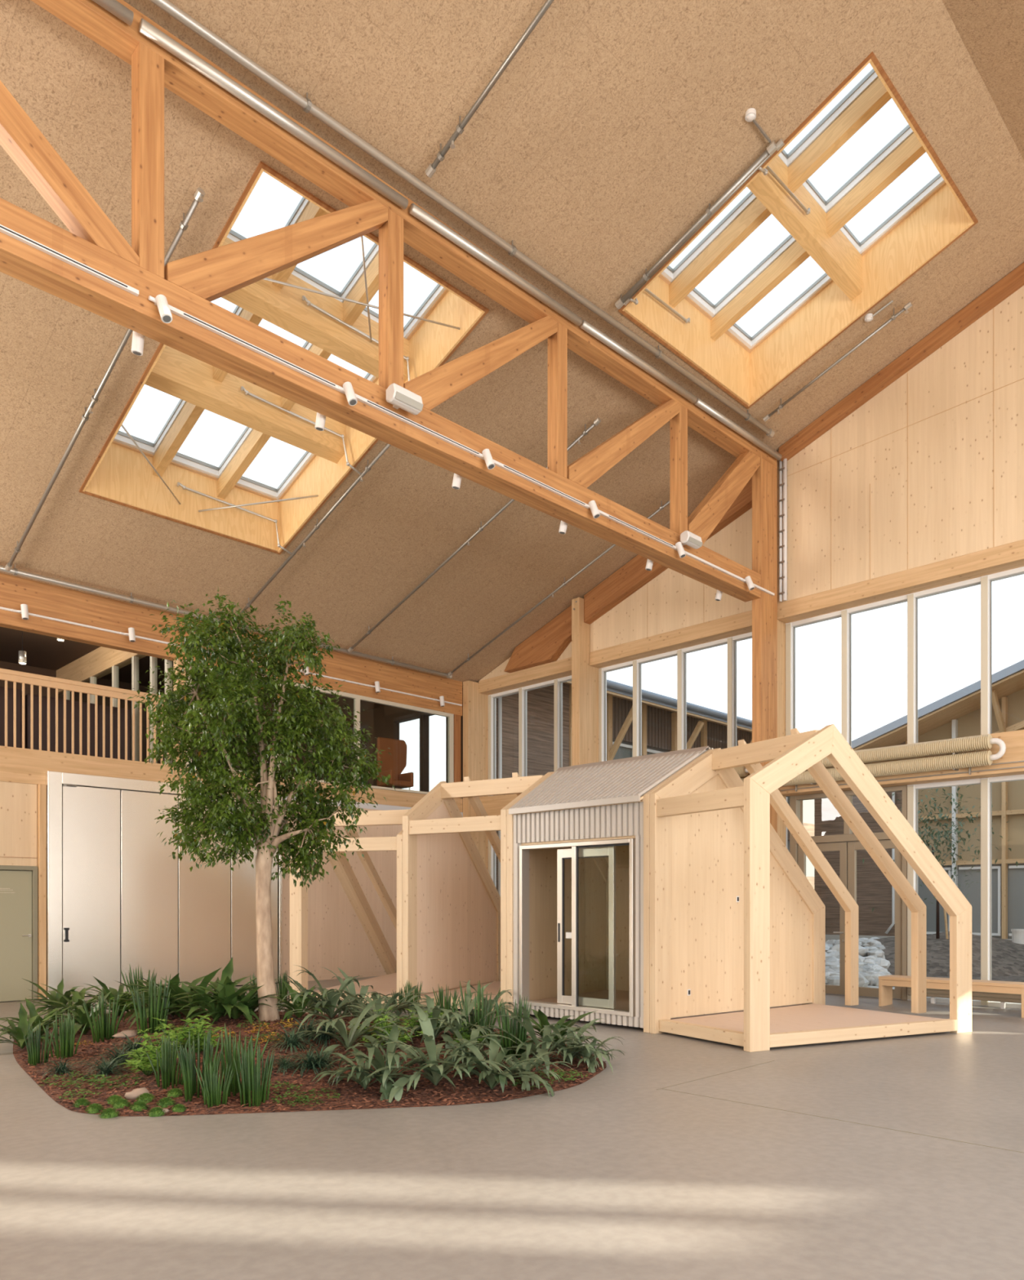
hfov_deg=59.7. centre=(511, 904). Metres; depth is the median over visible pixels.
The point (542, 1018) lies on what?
fern
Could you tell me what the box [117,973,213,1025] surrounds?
fern
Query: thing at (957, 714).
building
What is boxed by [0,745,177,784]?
beam
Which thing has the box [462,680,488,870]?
timber post
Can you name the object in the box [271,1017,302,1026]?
plant
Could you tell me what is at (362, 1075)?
fern
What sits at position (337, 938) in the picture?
wall
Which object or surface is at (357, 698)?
window
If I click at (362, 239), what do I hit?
rod
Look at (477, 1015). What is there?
snake plant
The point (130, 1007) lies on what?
shrub
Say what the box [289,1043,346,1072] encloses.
grass tuft
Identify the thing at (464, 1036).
shrub
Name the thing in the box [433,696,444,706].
track spotlight
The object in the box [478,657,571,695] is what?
header beam
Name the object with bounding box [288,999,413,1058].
fern
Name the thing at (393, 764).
chair
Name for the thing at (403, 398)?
speaker grille
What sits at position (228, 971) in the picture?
fern
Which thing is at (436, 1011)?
fern
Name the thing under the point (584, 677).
timber post
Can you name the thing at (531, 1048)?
fern
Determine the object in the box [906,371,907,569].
trim
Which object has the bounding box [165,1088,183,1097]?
moss cushion
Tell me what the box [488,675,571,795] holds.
window
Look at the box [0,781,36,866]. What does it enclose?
wall
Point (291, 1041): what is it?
grass tuft
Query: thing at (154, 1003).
snake plant
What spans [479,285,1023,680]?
wall
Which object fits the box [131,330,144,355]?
track spotlight
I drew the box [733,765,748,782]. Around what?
pipe
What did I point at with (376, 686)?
track spotlight
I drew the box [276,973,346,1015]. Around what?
fern
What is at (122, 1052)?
grass tuft
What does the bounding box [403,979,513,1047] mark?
fern
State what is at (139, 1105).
moss cushion
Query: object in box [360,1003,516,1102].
fern
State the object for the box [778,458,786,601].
pipes
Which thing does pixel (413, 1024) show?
shrub
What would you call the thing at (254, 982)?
snake plant
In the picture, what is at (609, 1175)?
floor
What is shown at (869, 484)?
trim
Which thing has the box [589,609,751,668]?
header beam
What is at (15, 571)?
pipe
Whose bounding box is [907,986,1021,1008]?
floor convector
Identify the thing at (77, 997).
fern
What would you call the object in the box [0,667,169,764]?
balustrade
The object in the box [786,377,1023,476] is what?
trim
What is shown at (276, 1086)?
plant
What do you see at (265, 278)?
rod
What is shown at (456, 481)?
track spotlight
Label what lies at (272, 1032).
plant
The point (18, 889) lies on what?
door
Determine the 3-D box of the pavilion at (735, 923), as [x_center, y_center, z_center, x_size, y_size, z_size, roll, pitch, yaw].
[3.561,-0.244,10.952,3.472,3.587,2.286,0,0,-31]
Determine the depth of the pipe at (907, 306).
13.61 m
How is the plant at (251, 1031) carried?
on the mulch bed
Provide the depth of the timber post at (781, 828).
15.81 m
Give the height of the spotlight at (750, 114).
0.074 m
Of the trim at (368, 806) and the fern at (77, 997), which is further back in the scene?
the trim at (368, 806)
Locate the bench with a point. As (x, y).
(886, 983)
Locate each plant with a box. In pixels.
[23,1019,55,1066]
[37,1070,96,1085]
[42,1010,86,1059]
[58,1074,120,1089]
[58,1088,102,1099]
[83,988,126,1042]
[93,1073,145,1087]
[120,964,156,1006]
[130,974,170,1035]
[145,1033,195,1088]
[176,1024,223,1102]
[194,1057,235,1107]
[202,1022,269,1096]
[232,1040,274,1106]
[236,1020,269,1027]
[241,1022,277,1033]
[243,1031,284,1041]
[245,973,257,994]
[253,1031,285,1044]
[260,1080,302,1093]
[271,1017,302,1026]
[271,1090,314,1103]
[275,969,289,1002]
[287,1096,325,1106]
[293,1087,339,1099]
[391,987,409,1004]
[403,979,422,1010]
[432,986,460,1016]
[449,979,502,1043]
[494,995,531,1057]
[506,1077,553,1089]
[533,1068,575,1081]
[542,1068,587,1081]
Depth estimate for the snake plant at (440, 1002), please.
12.13 m
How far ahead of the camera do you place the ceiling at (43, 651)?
19.44 m
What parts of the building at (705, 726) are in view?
facade post, facade post, facade post, facade post, facade post, facade post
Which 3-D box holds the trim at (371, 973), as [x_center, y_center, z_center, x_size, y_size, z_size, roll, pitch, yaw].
[-2.860,1.490,19.336,4.900,0.120,0.010,0,0,-45]
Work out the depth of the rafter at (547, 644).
18.36 m
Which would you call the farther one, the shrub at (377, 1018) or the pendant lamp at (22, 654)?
the pendant lamp at (22, 654)
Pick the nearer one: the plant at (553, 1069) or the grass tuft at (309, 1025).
the plant at (553, 1069)
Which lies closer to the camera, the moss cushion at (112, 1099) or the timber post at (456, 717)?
the moss cushion at (112, 1099)
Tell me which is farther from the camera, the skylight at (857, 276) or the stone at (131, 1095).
the skylight at (857, 276)
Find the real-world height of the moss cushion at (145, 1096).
0.107 m
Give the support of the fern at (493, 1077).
on the mulch bed
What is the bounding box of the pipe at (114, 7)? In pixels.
[91,0,782,460]
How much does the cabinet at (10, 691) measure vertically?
1.300 m
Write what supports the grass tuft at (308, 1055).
on the mulch bed
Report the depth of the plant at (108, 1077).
7.47 m
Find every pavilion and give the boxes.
[289,808,493,1004]
[402,771,605,1013]
[648,724,971,1052]
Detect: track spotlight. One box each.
[12,604,28,619]
[120,627,135,641]
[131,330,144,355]
[148,294,172,323]
[297,663,309,675]
[315,412,325,431]
[337,382,357,405]
[368,681,380,693]
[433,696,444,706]
[451,473,461,489]
[478,448,494,469]
[558,520,567,533]
[585,500,599,518]
[644,559,653,570]
[672,542,685,558]
[714,589,722,600]
[742,575,754,590]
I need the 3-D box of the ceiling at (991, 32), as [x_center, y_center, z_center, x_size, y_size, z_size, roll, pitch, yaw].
[4.603,-7.261,0.205,12.980,4.462,23.200,0,0,45]
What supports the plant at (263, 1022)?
on the mulch bed
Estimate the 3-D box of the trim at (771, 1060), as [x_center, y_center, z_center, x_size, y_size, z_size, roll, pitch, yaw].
[6.649,1.549,3.413,1.970,0.002,13.423,0,0,-45]
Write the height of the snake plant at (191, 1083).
0.597 m
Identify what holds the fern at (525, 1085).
on the mulch bed
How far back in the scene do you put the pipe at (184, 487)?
14.52 m
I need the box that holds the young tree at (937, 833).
[862,785,1017,938]
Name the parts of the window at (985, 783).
rail, rail, rail, rail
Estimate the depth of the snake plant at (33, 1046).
8.61 m
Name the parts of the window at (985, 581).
rail, rail, rail, rail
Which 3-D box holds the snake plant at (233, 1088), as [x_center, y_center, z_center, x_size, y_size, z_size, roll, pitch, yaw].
[-2.195,1.261,7.169,0.402,0.601,0.464,0,0,30]
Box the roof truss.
[0,0,777,602]
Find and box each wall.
[0,661,334,781]
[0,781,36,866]
[282,802,402,976]
[335,687,462,798]
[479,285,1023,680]
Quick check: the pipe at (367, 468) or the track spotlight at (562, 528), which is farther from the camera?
the pipe at (367, 468)
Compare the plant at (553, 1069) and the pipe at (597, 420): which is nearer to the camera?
the plant at (553, 1069)
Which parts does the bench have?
panel, seat, panel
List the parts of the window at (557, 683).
rail, rail, rail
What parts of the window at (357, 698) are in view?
rail, rail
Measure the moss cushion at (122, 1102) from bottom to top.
0.107 m
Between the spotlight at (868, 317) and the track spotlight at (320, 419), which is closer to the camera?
the track spotlight at (320, 419)
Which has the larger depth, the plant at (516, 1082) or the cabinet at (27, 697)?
the cabinet at (27, 697)
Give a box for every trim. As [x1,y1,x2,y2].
[284,795,462,817]
[287,969,386,981]
[656,1060,1023,1152]
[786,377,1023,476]
[830,428,831,589]
[869,484,870,579]
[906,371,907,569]
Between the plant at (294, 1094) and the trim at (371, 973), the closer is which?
the plant at (294, 1094)
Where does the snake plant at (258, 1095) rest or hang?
on the mulch bed
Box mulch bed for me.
[13,1011,606,1115]
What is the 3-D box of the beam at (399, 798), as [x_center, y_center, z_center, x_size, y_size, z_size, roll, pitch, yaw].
[-3.663,-2.335,18.654,6.900,0.330,0.180,0,0,-45]
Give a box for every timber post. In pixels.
[36,783,46,999]
[173,659,185,767]
[453,714,460,798]
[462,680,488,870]
[571,597,599,765]
[751,452,777,833]
[777,619,786,846]
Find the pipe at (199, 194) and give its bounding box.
[4,187,204,570]
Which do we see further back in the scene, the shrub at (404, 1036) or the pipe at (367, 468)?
the pipe at (367, 468)
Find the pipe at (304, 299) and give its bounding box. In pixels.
[302,295,409,381]
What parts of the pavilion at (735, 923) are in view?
post, eave rail, wall panel, post, post, post, post, post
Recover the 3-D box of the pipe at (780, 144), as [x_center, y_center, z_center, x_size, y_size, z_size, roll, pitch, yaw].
[2.295,-8.362,11.027,0.076,0.830,2.311,0,0,-45]
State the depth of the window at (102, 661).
18.23 m
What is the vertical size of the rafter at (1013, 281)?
1.625 m
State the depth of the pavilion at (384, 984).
14.43 m
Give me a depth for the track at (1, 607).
15.73 m
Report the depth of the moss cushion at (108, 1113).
6.49 m
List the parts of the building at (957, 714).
facade post, gable panel, facade rail, facade rail, facade post, tie rail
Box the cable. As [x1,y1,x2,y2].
[780,760,1023,791]
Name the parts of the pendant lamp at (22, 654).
lamp shade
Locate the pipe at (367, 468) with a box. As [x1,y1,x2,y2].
[233,443,391,622]
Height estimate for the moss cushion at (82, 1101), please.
0.097 m
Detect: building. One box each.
[496,679,813,896]
[813,659,1023,942]
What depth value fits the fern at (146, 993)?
10.54 m
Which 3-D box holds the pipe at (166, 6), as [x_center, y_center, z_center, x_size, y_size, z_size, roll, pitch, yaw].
[-1.619,-7.861,9.115,16.642,0.245,0.116,0,0,-44]
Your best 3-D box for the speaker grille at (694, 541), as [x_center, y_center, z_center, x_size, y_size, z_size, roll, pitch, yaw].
[2.745,-5.422,13.332,0.335,0.061,0.032,0,0,-44]
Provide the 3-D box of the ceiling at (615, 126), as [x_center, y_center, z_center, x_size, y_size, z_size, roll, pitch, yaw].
[-4.412,-7.338,9.221,12.520,4.309,23.200,0,0,45]
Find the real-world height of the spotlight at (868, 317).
0.142 m
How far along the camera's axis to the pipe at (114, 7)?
9.56 m
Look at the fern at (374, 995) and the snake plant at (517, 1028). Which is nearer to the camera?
the snake plant at (517, 1028)
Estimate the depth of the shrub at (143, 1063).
7.66 m
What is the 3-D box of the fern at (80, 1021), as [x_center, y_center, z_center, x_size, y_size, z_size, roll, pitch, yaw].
[-4.966,1.256,10.265,0.984,0.487,0.891,0,0,39]
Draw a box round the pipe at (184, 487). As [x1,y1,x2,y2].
[177,482,291,555]
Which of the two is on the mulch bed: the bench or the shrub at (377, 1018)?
the shrub at (377, 1018)
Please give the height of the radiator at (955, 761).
0.470 m
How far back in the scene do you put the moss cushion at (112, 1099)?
6.87 m
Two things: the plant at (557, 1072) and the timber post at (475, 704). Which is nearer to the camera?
the plant at (557, 1072)
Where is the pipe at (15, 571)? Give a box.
[0,564,452,678]
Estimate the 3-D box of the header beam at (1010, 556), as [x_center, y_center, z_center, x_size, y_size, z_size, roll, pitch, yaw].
[8.425,-5.150,12.166,10.290,0.280,0.360,0,0,45]
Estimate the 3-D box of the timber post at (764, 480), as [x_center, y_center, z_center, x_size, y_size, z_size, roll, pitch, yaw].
[4.352,-3.060,15.362,0.560,9.220,0.170,0,0,-45]
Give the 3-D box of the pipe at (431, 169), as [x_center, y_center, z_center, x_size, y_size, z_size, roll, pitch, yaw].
[0.460,-8.513,8.252,0.084,1.360,3.883,0,0,-45]
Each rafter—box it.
[503,476,751,672]
[778,262,1023,462]
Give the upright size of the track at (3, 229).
0.035 m
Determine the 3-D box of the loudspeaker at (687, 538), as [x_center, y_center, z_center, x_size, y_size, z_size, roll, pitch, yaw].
[2.665,-5.470,13.412,0.360,0.175,0.261,0,0,-45]
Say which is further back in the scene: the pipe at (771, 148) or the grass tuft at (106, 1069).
the pipe at (771, 148)
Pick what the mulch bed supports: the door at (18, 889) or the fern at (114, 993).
the fern at (114, 993)
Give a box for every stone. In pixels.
[112,1029,140,1038]
[124,1087,149,1099]
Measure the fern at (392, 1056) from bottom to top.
0.626 m
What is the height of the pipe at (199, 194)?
2.253 m
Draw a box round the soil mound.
[860,931,1023,976]
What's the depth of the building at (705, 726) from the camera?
24.72 m
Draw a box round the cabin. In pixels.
[506,746,808,1032]
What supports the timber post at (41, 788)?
on the floor
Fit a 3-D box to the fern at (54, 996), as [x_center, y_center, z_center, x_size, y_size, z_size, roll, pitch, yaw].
[-6.257,1.321,12.381,1.197,0.605,1.267,0,0,-37]
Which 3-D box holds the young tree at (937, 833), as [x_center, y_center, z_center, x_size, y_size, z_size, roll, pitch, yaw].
[10.785,-1.258,22.423,3.410,5.221,3.520,0,0,-45]
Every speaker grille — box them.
[395,391,422,411]
[688,536,702,546]
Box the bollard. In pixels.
[1010,928,1023,944]
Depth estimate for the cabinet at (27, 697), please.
16.33 m
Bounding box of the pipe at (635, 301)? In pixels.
[630,288,689,324]
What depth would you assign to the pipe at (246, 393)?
13.08 m
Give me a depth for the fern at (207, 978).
10.08 m
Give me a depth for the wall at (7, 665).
21.65 m
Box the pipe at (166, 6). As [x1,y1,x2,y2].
[148,0,774,437]
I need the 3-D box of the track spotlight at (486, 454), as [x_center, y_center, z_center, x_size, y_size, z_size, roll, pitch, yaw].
[-0.301,-5.284,10.590,0.209,0.230,0.116,0,0,13]
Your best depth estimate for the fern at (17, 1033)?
9.59 m
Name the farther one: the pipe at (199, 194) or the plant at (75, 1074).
the pipe at (199, 194)
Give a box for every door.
[0,865,37,1001]
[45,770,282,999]
[789,785,906,999]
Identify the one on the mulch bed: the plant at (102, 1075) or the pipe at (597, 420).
the plant at (102, 1075)
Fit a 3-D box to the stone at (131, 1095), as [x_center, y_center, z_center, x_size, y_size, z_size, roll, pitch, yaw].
[-2.945,1.494,7.029,0.128,0.096,0.178,0,0,30]
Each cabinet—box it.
[0,686,21,747]
[21,693,130,759]
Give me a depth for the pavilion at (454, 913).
14.18 m
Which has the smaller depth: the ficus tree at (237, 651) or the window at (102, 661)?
the ficus tree at (237, 651)
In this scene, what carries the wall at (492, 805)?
attached to the timber post at (475, 704)
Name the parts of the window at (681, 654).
rail, rail, rail, rail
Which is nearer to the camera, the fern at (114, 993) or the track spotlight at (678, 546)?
the fern at (114, 993)
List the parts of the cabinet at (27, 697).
door, door, door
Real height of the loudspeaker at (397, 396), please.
0.187 m
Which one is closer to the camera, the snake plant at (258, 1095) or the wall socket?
the snake plant at (258, 1095)
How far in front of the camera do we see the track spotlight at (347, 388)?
9.19 m
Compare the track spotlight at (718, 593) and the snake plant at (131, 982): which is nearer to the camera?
the snake plant at (131, 982)
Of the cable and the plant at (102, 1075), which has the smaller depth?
the plant at (102, 1075)
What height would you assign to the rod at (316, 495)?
0.341 m
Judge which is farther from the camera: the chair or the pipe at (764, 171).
the chair
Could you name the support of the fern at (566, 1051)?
on the mulch bed
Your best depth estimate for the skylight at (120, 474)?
12.73 m
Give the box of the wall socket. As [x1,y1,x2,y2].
[687,988,690,995]
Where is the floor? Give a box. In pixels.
[0,975,1023,1279]
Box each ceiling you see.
[0,0,1023,687]
[0,626,385,717]
[941,0,1023,159]
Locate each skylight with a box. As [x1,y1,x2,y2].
[79,161,488,554]
[617,51,977,408]
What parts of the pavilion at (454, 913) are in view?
post, eave rail, wall panel, post, post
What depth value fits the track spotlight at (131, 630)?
15.38 m
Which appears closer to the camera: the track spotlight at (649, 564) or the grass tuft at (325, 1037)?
the grass tuft at (325, 1037)
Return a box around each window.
[56,646,172,764]
[185,660,453,794]
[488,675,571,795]
[488,796,786,888]
[598,631,751,761]
[785,566,1023,746]
[906,773,1023,1008]
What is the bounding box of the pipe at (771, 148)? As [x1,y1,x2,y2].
[614,140,777,309]
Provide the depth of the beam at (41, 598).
15.64 m
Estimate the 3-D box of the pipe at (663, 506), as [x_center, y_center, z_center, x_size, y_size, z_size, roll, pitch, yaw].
[0.824,-6.294,18.042,0.080,2.199,6.412,0,0,-45]
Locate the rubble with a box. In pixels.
[825,937,891,986]
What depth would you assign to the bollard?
22.65 m
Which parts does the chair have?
armrest, seat, armrest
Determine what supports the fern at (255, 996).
on the mulch bed
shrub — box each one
[104,991,147,1013]
[119,1035,179,1075]
[127,1027,184,1061]
[154,1014,217,1050]
[166,1018,224,1053]
[352,1006,407,1038]
[358,1014,422,1048]
[401,1008,444,1036]
[441,1021,497,1047]
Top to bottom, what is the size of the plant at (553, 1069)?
0.102 m
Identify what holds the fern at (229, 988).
on the mulch bed
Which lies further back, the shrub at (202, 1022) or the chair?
the chair
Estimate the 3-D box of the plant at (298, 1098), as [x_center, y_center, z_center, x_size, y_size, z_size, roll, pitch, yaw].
[-1.592,1.514,6.888,0.289,0.050,0.295,0,0,17]
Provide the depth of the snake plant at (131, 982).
13.55 m
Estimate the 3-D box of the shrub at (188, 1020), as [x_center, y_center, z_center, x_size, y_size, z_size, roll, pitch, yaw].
[-3.222,1.244,8.607,0.710,0.381,0.601,0,0,34]
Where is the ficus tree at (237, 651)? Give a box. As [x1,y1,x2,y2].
[124,587,395,1021]
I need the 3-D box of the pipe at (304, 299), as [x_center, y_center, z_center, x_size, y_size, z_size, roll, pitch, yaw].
[-1.944,-7.392,11.958,1.949,0.649,0.118,0,0,-45]
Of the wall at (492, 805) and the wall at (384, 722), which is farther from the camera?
the wall at (384, 722)
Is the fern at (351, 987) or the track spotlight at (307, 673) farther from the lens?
the track spotlight at (307, 673)
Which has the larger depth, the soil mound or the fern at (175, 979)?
the soil mound
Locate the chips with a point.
(304, 1015)
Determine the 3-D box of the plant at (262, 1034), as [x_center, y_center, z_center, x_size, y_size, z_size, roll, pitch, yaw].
[-2.360,1.258,8.530,0.413,0.071,0.421,0,0,22]
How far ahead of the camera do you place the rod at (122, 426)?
12.83 m
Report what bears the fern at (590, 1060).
on the mulch bed
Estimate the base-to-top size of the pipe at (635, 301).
0.514 m
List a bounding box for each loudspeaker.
[386,382,422,414]
[680,530,702,549]
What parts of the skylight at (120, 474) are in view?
sash, sash frame, sash, sash frame, sash frame, sash frame, sash, sash frame, sash frame, sash frame, sash frame, sash frame, sash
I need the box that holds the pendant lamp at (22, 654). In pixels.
[18,631,26,664]
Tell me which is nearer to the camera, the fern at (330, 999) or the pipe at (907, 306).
the fern at (330, 999)
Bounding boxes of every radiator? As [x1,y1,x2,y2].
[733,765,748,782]
[783,733,1005,786]
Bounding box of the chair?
[377,737,413,790]
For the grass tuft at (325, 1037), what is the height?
0.356 m
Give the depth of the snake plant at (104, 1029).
9.61 m
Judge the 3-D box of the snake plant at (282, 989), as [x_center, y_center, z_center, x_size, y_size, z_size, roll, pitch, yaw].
[-3.646,1.321,14.132,0.427,0.553,0.370,0,0,22]
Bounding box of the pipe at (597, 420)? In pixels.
[347,417,600,652]
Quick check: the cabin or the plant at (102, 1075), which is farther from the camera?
the cabin
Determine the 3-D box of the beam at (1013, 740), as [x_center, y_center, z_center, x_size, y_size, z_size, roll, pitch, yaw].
[8.425,-2.230,12.166,10.290,0.600,0.400,0,0,45]
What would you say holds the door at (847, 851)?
attached to the window at (985, 783)
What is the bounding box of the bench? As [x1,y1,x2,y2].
[878,974,1023,1017]
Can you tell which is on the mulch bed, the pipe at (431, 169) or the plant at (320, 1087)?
the plant at (320, 1087)
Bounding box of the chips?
[13,1008,606,1114]
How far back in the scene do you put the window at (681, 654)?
17.52 m
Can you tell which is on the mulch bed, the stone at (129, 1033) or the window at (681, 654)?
the stone at (129, 1033)
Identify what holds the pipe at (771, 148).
attached to the ceiling at (615, 126)
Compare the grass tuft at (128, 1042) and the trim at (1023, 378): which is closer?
the grass tuft at (128, 1042)
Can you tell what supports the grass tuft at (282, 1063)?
on the mulch bed
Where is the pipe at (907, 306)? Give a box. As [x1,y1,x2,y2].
[762,301,911,422]
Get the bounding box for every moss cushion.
[71,1097,90,1106]
[84,1102,103,1113]
[97,1107,119,1118]
[104,1094,122,1104]
[110,1097,130,1108]
[128,1100,148,1111]
[135,1092,156,1102]
[146,1106,166,1116]
[155,1097,176,1107]
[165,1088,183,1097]
[170,1103,186,1111]
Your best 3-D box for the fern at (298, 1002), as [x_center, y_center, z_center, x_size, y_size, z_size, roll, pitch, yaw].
[-2.364,1.061,9.956,0.802,0.438,0.886,0,0,42]
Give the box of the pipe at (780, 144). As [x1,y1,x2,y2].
[623,137,784,305]
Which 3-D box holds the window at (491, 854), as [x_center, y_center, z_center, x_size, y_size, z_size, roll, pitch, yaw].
[2.190,-0.190,18.701,0.175,3.480,7.660,0,0,-45]
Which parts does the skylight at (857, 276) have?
sash, sash, sash frame, sash frame, sash, sash frame, sash frame, sash frame, sash frame, sash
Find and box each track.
[0,224,774,595]
[0,606,462,706]
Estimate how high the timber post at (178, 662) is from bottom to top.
1.940 m
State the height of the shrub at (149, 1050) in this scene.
0.346 m
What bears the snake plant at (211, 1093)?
on the mulch bed
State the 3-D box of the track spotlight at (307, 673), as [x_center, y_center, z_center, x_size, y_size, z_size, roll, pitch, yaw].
[-4.187,-4.708,17.875,0.258,0.233,0.108,0,0,4]
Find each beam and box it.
[0,573,462,715]
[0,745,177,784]
[177,767,462,812]
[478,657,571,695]
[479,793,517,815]
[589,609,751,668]
[777,539,1023,623]
[777,729,1023,796]
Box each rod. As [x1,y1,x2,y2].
[121,424,180,504]
[198,494,317,511]
[262,277,459,329]
[360,235,372,342]
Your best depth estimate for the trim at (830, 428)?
14.99 m
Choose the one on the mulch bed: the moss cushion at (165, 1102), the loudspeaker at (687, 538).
the moss cushion at (165, 1102)
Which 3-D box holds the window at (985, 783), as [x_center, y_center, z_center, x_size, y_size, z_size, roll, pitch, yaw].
[7.638,-0.190,13.253,0.175,3.480,3.410,0,0,-45]
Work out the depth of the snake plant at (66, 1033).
8.88 m
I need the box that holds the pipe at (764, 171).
[758,165,809,215]
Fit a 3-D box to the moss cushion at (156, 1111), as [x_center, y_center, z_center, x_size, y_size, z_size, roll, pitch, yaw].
[-2.612,1.535,6.559,0.148,0.097,0.135,0,0,-44]
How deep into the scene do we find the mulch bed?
7.50 m
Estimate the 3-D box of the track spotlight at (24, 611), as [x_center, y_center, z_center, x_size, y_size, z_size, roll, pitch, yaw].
[-7.833,-4.664,14.229,0.258,0.233,0.108,0,0,4]
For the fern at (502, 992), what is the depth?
12.01 m
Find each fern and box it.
[0,997,79,1036]
[0,1002,63,1048]
[17,977,106,1019]
[33,982,108,1017]
[43,990,125,1034]
[77,976,145,1016]
[106,978,191,1022]
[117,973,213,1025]
[120,967,253,1029]
[141,956,262,1022]
[178,975,285,1027]
[203,981,284,1024]
[257,977,344,1021]
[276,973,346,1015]
[280,964,368,1022]
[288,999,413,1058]
[308,967,406,1017]
[311,1046,418,1089]
[316,1024,466,1102]
[325,989,431,1028]
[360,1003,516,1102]
[366,985,436,1016]
[388,995,484,1049]
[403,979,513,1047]
[417,1021,515,1079]
[417,1032,561,1096]
[449,981,517,1017]
[483,1005,597,1073]
[497,1051,575,1090]
[502,1008,605,1046]
[510,1017,613,1073]
[547,1024,626,1072]
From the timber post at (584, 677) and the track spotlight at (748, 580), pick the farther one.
the timber post at (584, 677)
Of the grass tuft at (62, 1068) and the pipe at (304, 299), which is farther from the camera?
the pipe at (304, 299)
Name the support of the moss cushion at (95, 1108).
on the mulch bed
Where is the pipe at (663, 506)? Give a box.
[447,500,669,675]
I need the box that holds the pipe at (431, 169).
[425,0,554,177]
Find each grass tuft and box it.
[31,1057,85,1079]
[70,1051,132,1079]
[84,1043,144,1073]
[104,1031,155,1056]
[263,1053,300,1074]
[267,1022,321,1054]
[275,1014,327,1042]
[275,1044,340,1078]
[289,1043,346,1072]
[294,1017,354,1048]
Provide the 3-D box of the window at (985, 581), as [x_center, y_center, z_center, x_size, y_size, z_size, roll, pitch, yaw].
[6.887,-3.760,14.004,0.175,2.500,5.535,0,0,-45]
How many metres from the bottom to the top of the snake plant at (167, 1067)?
0.481 m
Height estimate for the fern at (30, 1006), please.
0.473 m
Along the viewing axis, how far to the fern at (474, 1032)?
7.79 m
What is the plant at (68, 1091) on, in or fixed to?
on the mulch bed
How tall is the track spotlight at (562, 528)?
0.296 m
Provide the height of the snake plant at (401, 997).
0.378 m
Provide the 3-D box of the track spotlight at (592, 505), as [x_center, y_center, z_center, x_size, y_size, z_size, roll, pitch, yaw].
[1.078,-5.283,11.934,0.209,0.230,0.116,0,0,13]
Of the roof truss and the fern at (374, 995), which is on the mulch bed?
the fern at (374, 995)
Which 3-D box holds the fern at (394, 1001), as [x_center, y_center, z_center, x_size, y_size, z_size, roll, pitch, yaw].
[-1.495,1.422,12.365,1.056,0.551,0.943,0,0,5]
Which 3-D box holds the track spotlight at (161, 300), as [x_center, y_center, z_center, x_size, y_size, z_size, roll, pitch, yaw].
[-3.091,-5.251,7.870,0.209,0.230,0.116,0,0,13]
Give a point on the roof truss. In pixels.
(189, 284)
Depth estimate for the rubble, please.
19.86 m
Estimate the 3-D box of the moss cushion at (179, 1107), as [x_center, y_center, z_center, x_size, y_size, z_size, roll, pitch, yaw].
[-2.493,1.535,6.679,0.134,0.087,0.124,0,0,19]
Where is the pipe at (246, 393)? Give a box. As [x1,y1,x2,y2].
[240,386,361,475]

